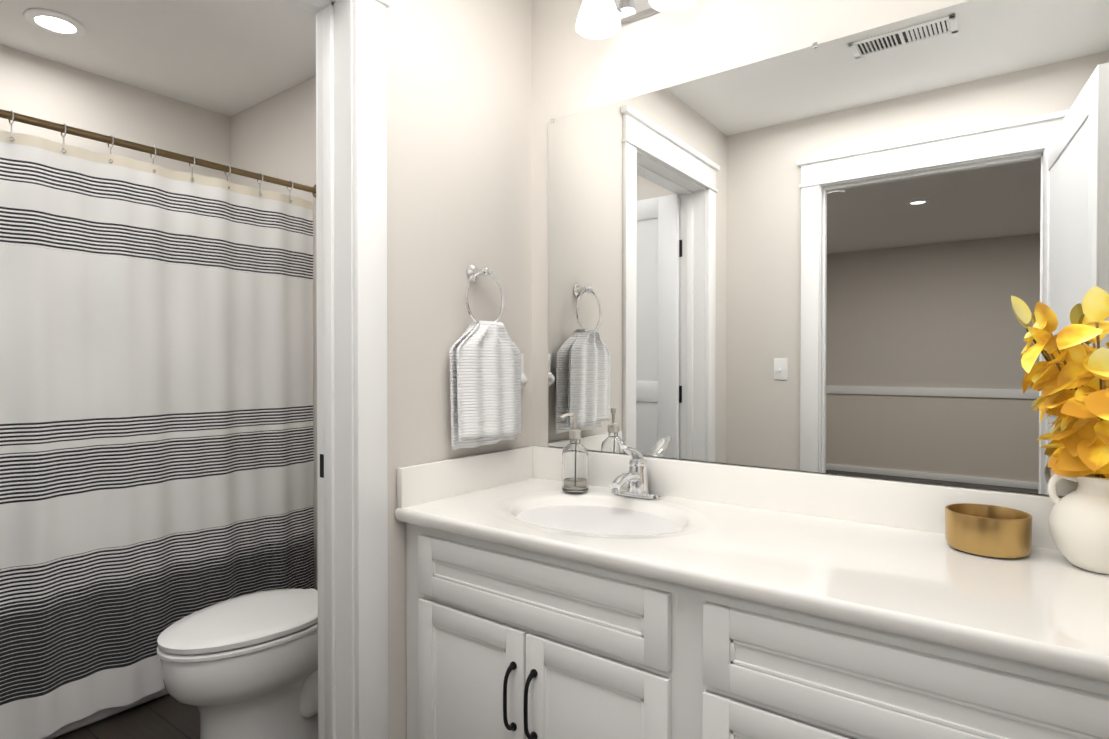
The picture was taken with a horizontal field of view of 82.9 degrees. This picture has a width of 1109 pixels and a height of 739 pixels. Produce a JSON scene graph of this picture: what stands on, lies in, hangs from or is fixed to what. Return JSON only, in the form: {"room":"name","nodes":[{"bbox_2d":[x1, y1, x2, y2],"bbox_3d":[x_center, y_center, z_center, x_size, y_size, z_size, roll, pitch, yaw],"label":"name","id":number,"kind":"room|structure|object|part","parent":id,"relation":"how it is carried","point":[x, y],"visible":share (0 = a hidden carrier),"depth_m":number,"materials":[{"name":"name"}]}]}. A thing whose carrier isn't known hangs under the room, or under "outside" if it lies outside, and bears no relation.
{"room":"bathroom","nodes":[
{"label":"bathroom","id":0,"kind":"room"},
{"bbox_2d":[0,44,230,181],"bbox_3d":[-2.263,-0.045,2.538,0.120,2.500,1.840,0,1,36],"label":"wall","id":1,"kind":"structure","parent":0,"point":[32,85],"depth_m":2.80,"materials":[{"name":"paint"}]},
{"bbox_2d":[53,694,199,738],"bbox_3d":[-1.539,1.283,-0.524,4.800,0.100,6.500,0,1,36],"label":"floor","id":2,"kind":"structure","parent":0,"point":[167,716],"depth_m":2.14,"materials":[{"name":"brown tile"}]},
{"bbox_2d":[40,688,168,738],"bbox_3d":[-1.877,0.977,2.336,0.744,0.460,1.712,0,1,36],"label":"bathtub","id":3,"kind":"object","parent":2,"relation":"on","point":[99,715],"visible":0.02,"depth_m":2.15,"materials":[{"name":"plastic"}]},
{"bbox_2d":[157,588,317,738],"bbox_3d":[-0.856,0.802,2.093,0.410,0.815,0.834,0,1,36],"label":"toilet","id":4,"kind":"object","parent":2,"relation":"on","point":[243,666],"visible":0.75,"depth_m":1.86,"materials":[{"name":"ceramic"}]},
{"bbox_2d":[395,445,1108,738],"bbox_3d":[0.400,0.714,1.395,1.622,1.003,0.595,0,1,36],"label":"bathroom vanity","id":5,"kind":"object","parent":2,"relation":"on","point":[634,594],"visible":1,"depth_m":1.26,"materials":[{"name":"white wood"}]},
{"bbox_2d":[560,412,588,492],"bbox_3d":[0.061,0.243,1.868,0.080,0.234,0.080,0,1,36],"label":"soap dispenser","id":6,"kind":"object","parent":5,"relation":"on","point":[575,467],"visible":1,"depth_m":1.84,"materials":[{"name":"clear glass"}]},
{"bbox_2d":[610,445,664,499],"bbox_3d":[0.208,0.285,1.761,0.164,0.152,0.168,0,1,36],"label":"faucet","id":7,"kind":"object","parent":5,"relation":"on","point":[638,477],"depth_m":1.79,"materials":[{"name":"silver metal"}]},
{"bbox_2d":[945,503,1031,558],"bbox_3d":[0.879,0.327,1.276,0.146,0.078,0.146,0,1,36],"label":"bowl","id":8,"kind":"object","parent":5,"relation":"on","point":[992,531],"visible":1,"depth_m":1.23,"materials":[{"name":"gold metal"}]},
{"bbox_2d":[1011,286,1108,574],"bbox_3d":[0.999,0.110,1.127,0.294,0.514,0.238,0,1,36],"label":"vase","id":9,"kind":"object","parent":5,"relation":"on","point":[1077,385],"visible":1,"depth_m":1.14,"materials":[{"name":"ceramic"}]},
{"bbox_3d":[0.999,0.087,1.127,0.294,0.470,0.238,0,1,36],"label":"stem","id":10,"kind":"part","parent":9,"relation":"part of","materials":[{"name":"yellow plant"}]},
{"bbox_2d":[0,0,315,115],"bbox_3d":[-1.539,-1.317,-0.548,4.800,0.100,6.500,0,1,36],"label":"ceiling","id":11,"kind":"structure","parent":0,"point":[229,57],"depth_m":2.50,"materials":[{"name":"paint"}]},
{"bbox_2d":[24,8,86,36],"bbox_3d":[-1.855,-1.287,2.337,0.184,0.012,0.184,0,1,36],"label":"recessed light","id":12,"kind":"object","parent":11,"relation":"in","point":[55,22],"visible":1,"depth_m":2.32,"materials":[{"name":"white"}]},
{"bbox_2d":[230,76,317,589],"bbox_3d":[-0.940,-0.047,2.803,1.930,2.500,0.160,0,1,36],"label":"wall","id":13,"kind":"structure","parent":0,"point":[274,136],"depth_m":2.92,"materials":[{"name":"paint"}]},
{"bbox_2d":[0,109,315,738],"bbox_3d":[-1.550,0.173,2.087,0.063,1.963,1.718,0,1,36],"label":"shower curtain","id":14,"kind":"object","parent":13,"relation":"attached to","point":[156,413],"visible":0.85,"depth_m":2.19,"materials":[{"name":"white fabric"}]},
{"bbox_2d":[386,0,531,738],"bbox_3d":[-0.691,-0.035,1.400,0.140,2.500,1.880,0,1,36],"label":"wall","id":15,"kind":"structure","parent":0,"point":[459,133],"depth_m":1.79,"materials":[{"name":"paint"}]},
{"bbox_2d":[286,0,390,738],"bbox_3d":[-0.781,0.076,1.280,0.208,2.281,0.986,0,1,36],"label":"door frame","id":16,"kind":"structure","parent":15,"relation":"attached to","point":[351,259],"depth_m":1.57,"materials":[{"name":"white wood"}]},
{"bbox_2d":[449,264,521,450],"bbox_3d":[-0.199,-0.044,1.875,0.086,0.544,0.298,0,1,36],"label":"towel ring","id":17,"kind":"object","parent":15,"relation":"attached to","point":[485,378],"visible":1,"depth_m":1.83,"materials":[{"name":"white fabric"}]},
{"bbox_2d":[449,321,521,450],"bbox_3d":[-0.191,0.043,1.870,0.067,0.370,0.298,0,1,36],"label":"towel","id":18,"kind":"object","parent":17,"relation":"hanging from","point":[485,363],"depth_m":1.83,"materials":[{"name":"white fabric"}]},
{"bbox_2d":[520,353,527,387],"bbox_3d":[-0.108,0.005,2.035,0.043,0.114,0.070,0,1,36],"label":"electrical outlet plate","id":19,"kind":"object","parent":15,"relation":"attached to","point":[524,380],"visible":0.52,"depth_m":2.06,"materials":[{"name":"white plastic"}]},
{"bbox_2d":[532,0,1108,496],"bbox_3d":[0.604,-0.037,1.679,1.890,2.500,0.131,0,1,36],"label":"mirror","id":20,"kind":"object","parent":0,"point":[832,256],"depth_m":1.56,"materials":[{"name":"clear glass"}]},
{"bbox_2d":[576,0,697,38],"bbox_3d":[0.235,-1.075,1.768,0.400,0.169,0.170,0,1,36],"label":"sconce","id":21,"kind":"object","parent":20,"relation":"attached to","point":[599,19],"visible":1,"depth_m":1.83,"materials":[{"name":"silver metal"}]}
]}

